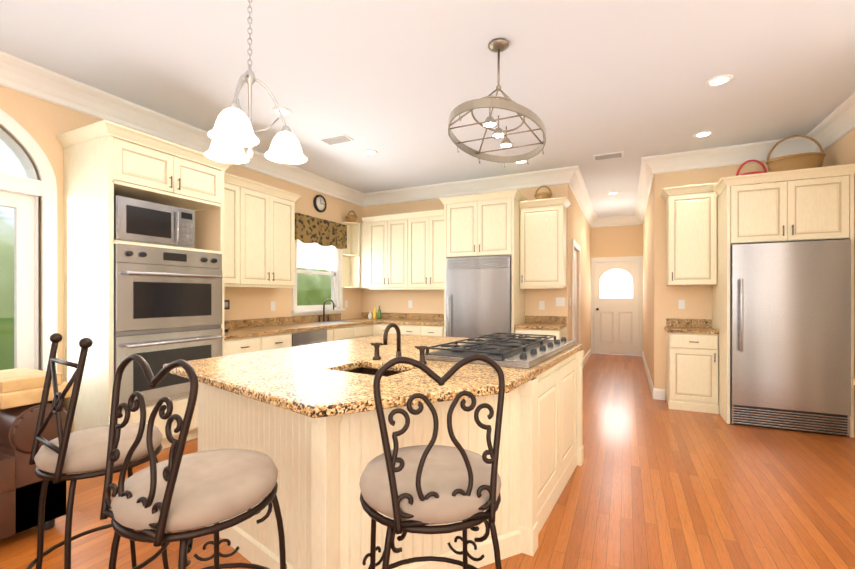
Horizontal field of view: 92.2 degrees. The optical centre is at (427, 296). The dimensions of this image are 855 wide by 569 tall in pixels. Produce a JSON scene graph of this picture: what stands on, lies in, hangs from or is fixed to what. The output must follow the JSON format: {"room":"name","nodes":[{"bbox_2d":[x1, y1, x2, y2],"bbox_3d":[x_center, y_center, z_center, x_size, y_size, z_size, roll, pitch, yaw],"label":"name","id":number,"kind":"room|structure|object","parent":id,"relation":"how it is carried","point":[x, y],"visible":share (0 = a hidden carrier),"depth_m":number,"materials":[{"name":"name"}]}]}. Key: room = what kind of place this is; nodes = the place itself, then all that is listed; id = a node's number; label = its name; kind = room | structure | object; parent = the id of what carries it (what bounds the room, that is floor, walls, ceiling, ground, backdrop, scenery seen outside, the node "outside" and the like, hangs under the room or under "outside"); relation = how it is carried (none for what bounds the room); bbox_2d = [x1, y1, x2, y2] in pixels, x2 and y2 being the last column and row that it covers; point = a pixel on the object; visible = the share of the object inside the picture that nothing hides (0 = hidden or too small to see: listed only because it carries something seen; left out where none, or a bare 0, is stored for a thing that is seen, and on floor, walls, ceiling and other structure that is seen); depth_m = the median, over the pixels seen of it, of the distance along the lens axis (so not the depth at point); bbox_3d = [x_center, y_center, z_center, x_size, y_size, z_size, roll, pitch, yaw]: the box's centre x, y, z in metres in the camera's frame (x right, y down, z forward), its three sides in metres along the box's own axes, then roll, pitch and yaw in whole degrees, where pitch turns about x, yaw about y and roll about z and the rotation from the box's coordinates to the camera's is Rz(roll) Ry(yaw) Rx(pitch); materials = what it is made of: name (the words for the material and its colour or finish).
{"room":"kitchen","nodes":[
{"label":"kitchen","id":0,"kind":"room"},
{"bbox_2d":[0,86,361,380],"bbox_3d":[-3.026,-0.214,3.375,0.150,3.030,8.700,0,0,26],"label":"wall","id":1,"kind":"structure","parent":0,"point":[43,123],"depth_m":3.40,"materials":[{"name":"paint"}]},
{"bbox_2d":[0,109,56,372],"bbox_3d":[-3.416,-0.102,2.531,0.173,2.808,1.756,0,0,26],"label":"arched window","id":2,"kind":"structure","parent":1,"relation":"in","point":[20,195],"depth_m":3.19,"materials":[{"name":"white wood"}]},
{"bbox_2d":[0,51,363,206],"bbox_3d":[-2.924,-1.633,3.241,0.150,0.189,8.550,0,0,26],"label":"crown molding","id":3,"kind":"structure","parent":1,"relation":"attached to","point":[42,83],"depth_m":3.71,"materials":[{"name":"white wood"}]},
{"bbox_2d":[224,172,247,286],"bbox_3d":[-2.264,-0.702,4.372,0.345,1.146,0.480,0,0,26],"label":"upper cabinet","id":4,"kind":"object","parent":1,"relation":"attached to","point":[235,197],"depth_m":4.41,"materials":[{"name":"beige wood"}]},
{"bbox_2d":[228,180,295,287],"bbox_3d":[-2.021,-0.703,4.877,0.345,1.146,0.879,0,0,26],"label":"upper cabinet","id":5,"kind":"object","parent":1,"relation":"attached to","point":[259,239],"depth_m":4.84,"materials":[{"name":"beige wood"}]},
{"bbox_2d":[271,301,274,310],"bbox_3d":[-1.996,0.129,5.322,0.009,0.120,0.075,0,0,26],"label":"outlet","id":6,"kind":"object","parent":1,"relation":"attached to","point":[273,302],"depth_m":5.32,"materials":[{"name":"white plastic"}]},
{"bbox_2d":[224,315,339,328],"bbox_3d":[-1.954,0.329,5.390,0.020,0.100,2.590,0,0,26],"label":"backsplash","id":7,"kind":"structure","parent":1,"relation":"attached to","point":[311,318],"depth_m":5.33,"materials":[{"name":"brown stone"}]},
{"bbox_2d":[291,239,344,315],"bbox_3d":[-1.654,-0.351,6.138,0.200,1.242,1.130,0,0,26],"label":"kitchen window","id":8,"kind":"structure","parent":1,"relation":"in","point":[314,256],"depth_m":6.19,"materials":[{"name":"white"}]},
{"bbox_2d":[295,213,346,248],"bbox_3d":[-1.555,-0.934,6.076,0.092,0.395,1.113,0,0,26],"label":"valance","id":9,"kind":"object","parent":8,"relation":"attached to","point":[311,229],"visible":0.96,"depth_m":6.00,"materials":[{"name":"fabric"}]},
{"bbox_2d":[313,195,326,212],"bbox_3d":[-1.594,-1.377,6.114,0.040,0.260,0.260,0,0,26],"label":"wall clock","id":10,"kind":"object","parent":1,"relation":"attached to","point":[319,203],"visible":1,"depth_m":6.09,"materials":[{"name":"black ceramic"}]},
{"bbox_2d":[342,222,359,287],"bbox_3d":[-1.236,-0.662,6.665,0.205,1.060,0.205,0,0,26],"label":"corner shelf","id":11,"kind":"object","parent":1,"relation":"attached to","point":[351,265],"visible":0.92,"depth_m":6.72,"materials":[{"name":"beige wood"}]},
{"bbox_2d":[345,210,356,221],"bbox_3d":[-1.229,-1.290,6.648,0.191,0.191,0.191,0,0,26],"label":"basket","id":12,"kind":"object","parent":11,"relation":"on","point":[351,218],"visible":0.98,"depth_m":6.59,"materials":[{"name":"wicker"}]},
{"bbox_2d":[0,353,854,568],"bbox_3d":[0.595,1.331,3.794,6.310,0.060,12.900,0,0,26],"label":"floor","id":13,"kind":"structure","parent":0,"point":[652,483],"depth_m":2.60,"materials":[{"name":"brown wood"}]},
{"bbox_2d":[0,402,67,539],"bbox_3d":[-2.926,0.873,1.596,0.980,0.860,2.150,0,0,26],"label":"leather sofa","id":14,"kind":"object","parent":13,"relation":"on","point":[20,484],"visible":0.56,"depth_m":2.18,"materials":[{"name":"brown leather"}]},
{"bbox_2d":[0,368,73,432],"bbox_3d":[-2.338,0.622,2.352,0.540,0.360,0.323,0,0,26],"label":"throw","id":15,"kind":"object","parent":14,"relation":"on","point":[21,387],"visible":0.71,"depth_m":2.22,"materials":[{"name":"beige fabric"}]},
{"bbox_2d":[26,333,171,568],"bbox_3d":[-1.308,0.726,1.658,0.473,1.154,0.473,0,0,34],"label":"bar stool","id":16,"kind":"object","parent":13,"relation":"on","point":[69,453],"visible":0.73,"depth_m":1.54,"materials":[{"name":"grey metal"}]},
{"bbox_2d":[55,120,232,450],"bbox_3d":[-2.409,0.009,3.621,0.739,2.585,1.090,0,0,26],"label":"tall cabinet","id":17,"kind":"object","parent":13,"relation":"on","point":[144,252],"visible":0.9,"depth_m":3.29,"materials":[{"name":"beige wood"}]},
{"bbox_2d":[100,354,286,568],"bbox_3d":[-0.726,0.740,1.322,0.533,1.127,0.533,0,0,28],"label":"bar stool","id":18,"kind":"object","parent":13,"relation":"on","point":[176,491],"visible":1,"depth_m":1.19,"materials":[{"name":"grey metal"}]},
{"bbox_2d":[224,335,267,355],"bbox_3d":[-2.124,0.860,4.318,0.647,0.880,0.510,0,0,26],"label":"base cabinet","id":19,"kind":"object","parent":13,"relation":"on","point":[249,335],"depth_m":4.17,"materials":[{"name":"beige wood"}]},
{"bbox_2d":[224,319,373,338],"bbox_3d":[-1.673,0.399,5.254,0.645,0.040,2.590,0,0,26],"label":"countertop","id":20,"kind":"structure","parent":19,"relation":"on","point":[232,332],"depth_m":4.98,"materials":[{"name":"brown stone"}]},
{"bbox_2d":[224,300,229,331],"bbox_3d":[-2.243,0.210,4.314,0.245,0.339,0.200,0,0,26],"label":"coffee maker","id":21,"kind":"object","parent":20,"relation":"on","point":[226,304],"visible":0.17,"depth_m":4.32,"materials":[{"name":"black plastic"}]},
{"bbox_2d":[268,331,295,349],"bbox_3d":[-1.942,0.859,4.696,0.647,0.880,0.449,0,0,26],"label":"base cabinet","id":22,"kind":"object","parent":13,"relation":"on","point":[282,339],"depth_m":4.62,"materials":[{"name":"beige wood"}]},
{"bbox_2d":[296,327,327,345],"bbox_3d":[-1.727,0.859,5.141,0.647,0.880,0.661,0,0,26],"label":"dishwasher","id":23,"kind":"object","parent":13,"relation":"on","point":[318,334],"depth_m":5.05,"materials":[{"name":"grey metal"}]},
{"bbox_2d":[328,323,373,341],"bbox_3d":[-1.319,0.858,6.000,0.635,0.880,0.940,0,0,26],"label":"base cabinet","id":24,"kind":"object","parent":13,"relation":"on","point":[358,330],"depth_m":5.79,"materials":[{"name":"beige wood"}]},
{"bbox_2d":[372,324,375,335],"bbox_3d":[-0.946,0.858,6.678,0.716,0.880,0.635,0,0,26],"label":"base cabinet","id":25,"kind":"object","parent":13,"relation":"on","point":[374,325],"depth_m":6.26,"materials":[{"name":"beige wood"}]},
{"bbox_2d":[376,324,403,334],"bbox_3d":[-0.451,0.858,6.439,0.506,0.880,0.635,0,0,26],"label":"base cabinet","id":26,"kind":"object","parent":13,"relation":"on","point":[380,328],"depth_m":6.17,"materials":[{"name":"beige wood"}]},
{"bbox_2d":[198,350,583,568],"bbox_3d":[-0.134,0.863,2.739,1.837,0.879,2.231,0,0,31],"label":"kitchen island","id":27,"kind":"object","parent":13,"relation":"on","point":[321,463],"visible":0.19,"depth_m":1.94,"materials":[{"name":"beige wood"}]},
{"bbox_2d":[163,333,581,417],"bbox_3d":[-0.186,0.401,2.687,1.850,0.040,2.399,0,0,31],"label":"island countertop","id":28,"kind":"structure","parent":27,"relation":"on","point":[314,380],"depth_m":1.98,"materials":[{"name":"stone"}]},
{"bbox_2d":[345,367,401,376],"bbox_3d":[-0.290,0.515,2.190,0.440,0.182,0.340,0,0,31],"label":"prep sink","id":29,"kind":"object","parent":28,"relation":"in","point":[370,371],"visible":0.12,"depth_m":2.37,"materials":[{"name":"brown metal"}]},
{"bbox_2d":[370,323,428,363],"bbox_3d":[-0.185,0.267,2.359,0.410,0.226,0.200,0,0,26],"label":"island faucet","id":30,"kind":"object","parent":28,"relation":"on","point":[376,345],"visible":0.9,"depth_m":2.37,"materials":[{"name":"brown metal"}]},
{"bbox_2d":[425,333,575,368],"bbox_3d":[0.553,0.345,2.839,0.665,0.070,1.220,0,0,31],"label":"cooktop","id":31,"kind":"object","parent":28,"relation":"in","point":[520,351],"visible":0.94,"depth_m":2.56,"materials":[{"name":"silver metal"}]},
{"bbox_2d":[404,324,443,335],"bbox_3d":[0.015,0.858,6.214,0.770,0.880,0.635,0,0,26],"label":"base cabinet","id":32,"kind":"object","parent":13,"relation":"on","point":[420,324],"depth_m":5.89,"materials":[{"name":"beige wood"}]},
{"bbox_2d":[360,316,443,323],"bbox_3d":[-0.449,0.398,6.448,1.810,0.040,0.615,0,0,26],"label":"countertop","id":33,"kind":"structure","parent":32,"relation":"on","point":[364,318],"depth_m":6.13,"materials":[{"name":"brown stone"}]},
{"bbox_2d":[368,307,375,318],"bbox_3d":[-0.906,0.282,6.755,0.136,0.190,0.061,0,0,2],"label":"soap bottle","id":34,"kind":"object","parent":33,"relation":"on","point":[374,314],"depth_m":6.73,"materials":[{"name":"yellow"}]},
{"bbox_2d":[378,306,380,318],"bbox_3d":[-0.787,0.267,6.737,0.058,0.220,0.058,0,0,11],"label":"soap bottle","id":35,"kind":"object","parent":33,"relation":"on","point":[379,310],"depth_m":6.71,"materials":[{"name":"green glass"}]},
{"bbox_2d":[359,354,504,568],"bbox_3d":[0.009,0.740,1.361,0.533,1.127,0.533,0,0,-12],"label":"bar stool","id":36,"kind":"object","parent":13,"relation":"on","point":[419,489],"visible":1,"depth_m":1.20,"materials":[{"name":"grey metal"}]},
{"bbox_2d":[446,255,510,338],"bbox_3d":[0.786,0.383,5.770,0.910,1.832,0.733,0,0,26],"label":"fridge","id":37,"kind":"object","parent":13,"relation":"on","point":[478,296],"visible":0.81,"depth_m":5.50,"materials":[{"name":"silver metal"}]},
{"bbox_2d":[439,189,527,336],"bbox_3d":[0.801,-0.034,5.803,1.100,2.665,0.690,0,0,26],"label":"cabinet","id":38,"kind":"object","parent":13,"relation":"on","point":[481,227],"visible":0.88,"depth_m":5.52,"materials":[{"name":"beige wood"}]},
{"bbox_2d":[515,316,566,339],"bbox_3d":[1.514,0.789,5.472,0.565,1.020,0.668,0,0,26],"label":"base cabinet","id":39,"kind":"object","parent":13,"relation":"on","point":[556,326],"visible":0.15,"depth_m":5.31,"materials":[{"name":"beige wood"}]},
{"bbox_2d":[664,319,718,413],"bbox_3d":[3.081,0.790,4.826,0.490,1.020,0.468,0,0,26],"label":"base cabinet","id":40,"kind":"object","parent":13,"relation":"on","point":[691,364],"visible":1,"depth_m":4.66,"materials":[{"name":"beige wood"}]},
{"bbox_2d":[712,164,854,437],"bbox_3d":[3.627,0.048,4.339,1.015,2.505,0.870,0,0,26],"label":"cabinet","id":41,"kind":"object","parent":13,"relation":"on","point":[808,208],"visible":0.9,"depth_m":4.03,"materials":[{"name":"beige wood"}]},
{"bbox_2d":[736,135,825,184],"bbox_3d":[3.705,-1.442,4.344,0.751,0.471,0.337,0,0,26],"label":"baskets","id":42,"kind":"object","parent":41,"relation":"on","point":[799,161],"visible":0.6,"depth_m":4.20,"materials":[{"name":"wicker"}]},
{"bbox_2d":[730,239,850,437],"bbox_3d":[3.596,0.388,4.213,0.896,1.825,0.733,0,0,26],"label":"fridge","id":43,"kind":"object","parent":13,"relation":"on","point":[790,336],"visible":1,"depth_m":3.94,"materials":[{"name":"silver metal"}]},
{"bbox_2d":[0,0,854,217],"bbox_3d":[0.595,-1.759,3.791,6.310,0.060,12.900,0,0,26],"label":"ceiling","id":44,"kind":"structure","parent":0,"point":[393,83],"depth_m":3.15,"materials":[{"name":"paint"}]},
{"bbox_2d":[204,0,307,163],"bbox_3d":[-0.912,-1.202,2.037,0.479,1.049,0.511,0,0,26],"label":"pendant chandelier","id":45,"kind":"object","parent":44,"relation":"hanging from","point":[231,134],"visible":1,"depth_m":2.02,"materials":[{"name":"white glass"}]},
{"bbox_2d":[272,107,291,115],"bbox_3d":[-1.360,-1.724,3.846,0.183,0.010,0.183,0,0,2],"label":"recessed light","id":46,"kind":"object","parent":44,"relation":"in","point":[285,111],"depth_m":3.84,"materials":[{"name":"white glass"}]},
{"bbox_2d":[318,134,353,144],"bbox_3d":[-1.007,-1.722,4.531,0.340,0.016,0.180,0,0,26],"label":"ceiling vent","id":47,"kind":"object","parent":44,"relation":"in","point":[336,139],"depth_m":4.51,"materials":[{"name":"white metal"}]},
{"bbox_2d":[363,150,377,154],"bbox_3d":[-0.687,-1.725,4.942,0.183,0.010,0.183,0,0,17],"label":"recessed light","id":48,"kind":"object","parent":44,"relation":"in","point":[368,152],"depth_m":4.94,"materials":[{"name":"white"}]},
{"bbox_2d":[448,38,545,167],"bbox_3d":[0.488,-1.380,2.821,0.608,0.695,1.048,0,0,26],"label":"pot rack","id":49,"kind":"object","parent":44,"relation":"hanging from","point":[497,46],"visible":1,"depth_m":2.78,"materials":[{"name":"grey metal"}]},
{"bbox_2d":[514,160,526,163],"bbox_3d":[1.196,-1.726,5.277,0.183,0.010,0.183,0,0,2],"label":"recessed light","id":50,"kind":"object","parent":44,"relation":"in","point":[521,162],"depth_m":5.31,"materials":[{"name":"white"}]},
{"bbox_2d":[593,151,623,160],"bbox_3d":[2.223,-1.722,5.059,0.340,0.016,0.180,0,0,26],"label":"ceiling vent","id":51,"kind":"object","parent":44,"relation":"in","point":[615,154],"depth_m":5.03,"materials":[{"name":"white metal"}]},
{"bbox_2d":[693,131,713,137],"bbox_3d":[2.944,-1.725,4.389,0.183,0.010,0.183,0,0,2],"label":"recessed light","id":52,"kind":"object","parent":44,"relation":"in","point":[702,134],"depth_m":4.39,"materials":[{"name":"white"}]},
{"bbox_2d":[706,74,733,86],"bbox_3d":[2.337,-1.723,3.294,0.183,0.010,0.183,0,0,2],"label":"recessed light","id":53,"kind":"object","parent":44,"relation":"in","point":[719,80],"depth_m":3.29,"materials":[{"name":"white"}]},
{"bbox_2d":[362,162,771,399],"bbox_3d":[1.606,-0.216,5.886,6.010,3.030,0.150,0,0,26],"label":"wall","id":54,"kind":"structure","parent":0,"point":[698,301],"depth_m":5.19,"materials":[{"name":"paint"}]},
{"bbox_2d":[360,221,371,288],"bbox_3d":[-1.019,-0.663,6.872,0.415,1.061,0.345,0,0,26],"label":"upper cabinet","id":55,"kind":"object","parent":54,"relation":"attached to","point":[365,227],"depth_m":6.69,"materials":[{"name":"beige wood"}]},
{"bbox_2d":[368,213,411,288],"bbox_3d":[-0.530,-0.705,6.636,0.790,1.146,0.345,0,0,26],"label":"upper cabinet","id":56,"kind":"object","parent":54,"relation":"attached to","point":[405,253],"depth_m":6.46,"materials":[{"name":"beige wood"}]},
{"bbox_2d":[362,312,443,319],"bbox_3d":[-0.320,0.328,6.716,1.810,0.100,0.020,0,0,26],"label":"backsplash","id":57,"kind":"structure","parent":54,"relation":"attached to","point":[384,316],"depth_m":6.66,"materials":[{"name":"brown stone"}]},
{"bbox_2d":[408,300,411,307],"bbox_3d":[-0.280,0.128,6.706,0.075,0.120,0.009,0,0,26],"label":"outlet","id":58,"kind":"object","parent":54,"relation":"attached to","point":[409,301],"depth_m":6.71,"materials":[{"name":"white plastic"}]},
{"bbox_2d":[412,209,443,288],"bbox_3d":[0.072,-0.704,6.346,0.786,1.146,0.345,0,0,26],"label":"upper cabinet","id":59,"kind":"object","parent":54,"relation":"attached to","point":[427,232],"depth_m":6.18,"materials":[{"name":"beige wood"}]},
{"bbox_2d":[364,167,567,206],"bbox_3d":[0.442,-1.636,6.280,3.210,0.189,0.150,0,0,26],"label":"crown molding","id":60,"kind":"structure","parent":54,"relation":"attached to","point":[550,177],"depth_m":6.19,"materials":[{"name":"white wood"}]},
{"bbox_2d":[539,301,544,309],"bbox_3d":[1.611,0.129,5.793,0.075,0.120,0.009,0,0,26],"label":"outlet","id":61,"kind":"object","parent":54,"relation":"attached to","point":[541,303],"depth_m":5.79,"materials":[{"name":"white plastic"}]},
{"bbox_2d":[519,197,570,288],"bbox_3d":[1.594,-0.689,5.580,0.620,1.175,0.400,0,0,26],"label":"upper cabinet","id":62,"kind":"object","parent":54,"relation":"attached to","point":[543,247],"visible":1,"depth_m":5.46,"materials":[{"name":"beige wood"}]},
{"bbox_2d":[534,186,551,199],"bbox_3d":[1.581,-1.394,5.614,0.241,0.231,0.241,0,0,26],"label":"baskets","id":63,"kind":"object","parent":62,"relation":"on","point":[544,195],"visible":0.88,"depth_m":5.54,"materials":[{"name":"wicker"}]},
{"bbox_2d":[556,297,564,305],"bbox_3d":[1.836,0.079,5.685,0.120,0.120,0.009,0,0,26],"label":"outlet","id":64,"kind":"object","parent":54,"relation":"attached to","point":[560,301],"depth_m":5.68,"materials":[{"name":"white plastic"}]},
{"bbox_2d":[678,300,684,308],"bbox_3d":[3.129,0.102,5.061,0.070,0.115,0.008,0,0,26],"label":"electrical outlet","id":65,"kind":"object","parent":54,"relation":"attached to","point":[681,304],"visible":1,"depth_m":5.06,"materials":[{"name":"white plastic"}]},
{"bbox_2d":[661,182,717,285],"bbox_3d":[3.078,-0.698,4.864,0.530,1.135,0.400,0,0,26],"label":"upper cabinet","id":66,"kind":"object","parent":54,"relation":"attached to","point":[691,238],"visible":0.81,"depth_m":4.73,"materials":[{"name":"beige wood"}]},
{"bbox_2d":[656,137,803,173],"bbox_3d":[3.468,-1.635,4.819,1.410,0.189,0.150,0,0,26],"label":"crown molding","id":67,"kind":"structure","parent":54,"relation":"attached to","point":[734,154],"depth_m":4.81,"materials":[{"name":"white wood"}]},
{"bbox_2d":[569,187,590,356],"bbox_3d":[2.775,-0.218,7.571,0.150,3.030,3.900,0,0,26],"label":"wall","id":68,"kind":"structure","parent":0,"point":[579,230],"depth_m":7.37,"materials":[{"name":"paint"}]},
{"bbox_2d":[574,250,576,343],"bbox_3d":[2.313,0.270,6.545,0.052,2.035,0.840,0,0,26],"label":"door","id":69,"kind":"structure","parent":68,"relation":"in","point":[575,295],"depth_m":6.65,"materials":[{"name":"white"}]},
{"bbox_2d":[572,239,579,343],"bbox_3d":[2.364,0.228,6.520,0.020,2.140,1.030,0,0,26],"label":"door frame","id":70,"kind":"structure","parent":68,"relation":"attached to","point":[575,244],"depth_m":6.06,"materials":[{"name":"white"}]},
{"bbox_2d":[564,166,599,226],"bbox_3d":[2.844,-1.638,7.369,0.150,0.189,4.200,0,0,26],"label":"crown molding","id":71,"kind":"structure","parent":68,"relation":"attached to","point":[572,175],"depth_m":6.50,"materials":[{"name":"white wood"}]},
{"bbox_2d":[583,348,590,366],"bbox_3d":[3.132,1.229,8.152,0.042,0.135,2.576,0,0,26],"label":"baseboard","id":72,"kind":"structure","parent":68,"relation":"attached to","point":[588,354],"depth_m":8.20,"materials":[{"name":"white wood"}]},
{"bbox_2d":[591,224,642,335],"bbox_3d":[4.191,-0.220,9.135,1.340,3.030,0.150,0,0,26],"label":"wall","id":73,"kind":"structure","parent":0,"point":[618,241],"depth_m":9.05,"materials":[{"name":"paint"}]},
{"bbox_2d":[594,261,638,354],"bbox_3d":[4.163,0.265,9.080,0.900,2.040,0.125,0,0,26],"label":"end door","id":74,"kind":"structure","parent":73,"relation":"in","point":[616,307],"depth_m":9.09,"materials":[{"name":"white wood"}]},
{"bbox_2d":[591,256,642,355],"bbox_3d":[4.186,0.215,9.126,1.100,2.160,0.172,0,0,26],"label":"door frame","id":75,"kind":"structure","parent":73,"relation":"attached to","point":[627,258],"depth_m":8.97,"materials":[{"name":"white wood"}]},
{"bbox_2d":[600,215,635,226],"bbox_3d":[4.135,-1.639,8.994,0.720,0.189,0.150,0,0,26],"label":"crown molding","id":76,"kind":"structure","parent":73,"relation":"attached to","point":[615,220],"depth_m":9.00,"materials":[{"name":"white wood"}]},
{"bbox_2d":[643,178,653,385],"bbox_3d":[3.846,-0.218,7.053,0.150,3.030,3.900,0,0,26],"label":"wall","id":77,"kind":"structure","parent":0,"point":[648,286],"depth_m":6.27,"materials":[{"name":"paint"}]},
{"bbox_2d":[632,155,655,224],"bbox_3d":[3.646,-1.637,6.982,0.150,0.189,4.200,0,0,26],"label":"crown molding","id":78,"kind":"structure","parent":77,"relation":"attached to","point":[648,164],"depth_m":6.09,"materials":[{"name":"white wood"}]},
{"bbox_2d":[642,350,656,398],"bbox_3d":[3.745,1.230,7.020,0.030,0.135,4.082,0,0,26],"label":"baseboard","id":79,"kind":"structure","parent":77,"relation":"attached to","point":[653,390],"depth_m":5.94,"materials":[{"name":"white wood"}]},
{"bbox_2d":[822,129,854,437],"bbox_3d":[2.521,-0.211,0.697,0.150,3.030,8.700,0,0,26],"label":"wall","id":80,"kind":"structure","parent":0,"point":[841,151],"depth_m":3.92,"materials":[{"name":"paint"}]},
{"bbox_2d":[804,92,854,152],"bbox_3d":[2.353,-1.630,0.693,0.150,0.189,8.550,0,0,26],"label":"crown molding","id":81,"kind":"structure","parent":80,"relation":"attached to","point":[841,121],"depth_m":3.99,"materials":[{"name":"white wood"}]},
{"label":"outside","id":82,"kind":"structure","parent":0,"visible":0},
{"bbox_2d":[0,139,330,369],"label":"window","id":83,"kind":"structure","parent":82,"point":[302,280],"depth_m":5.39,"materials":[{"name":"green"}]}
]}

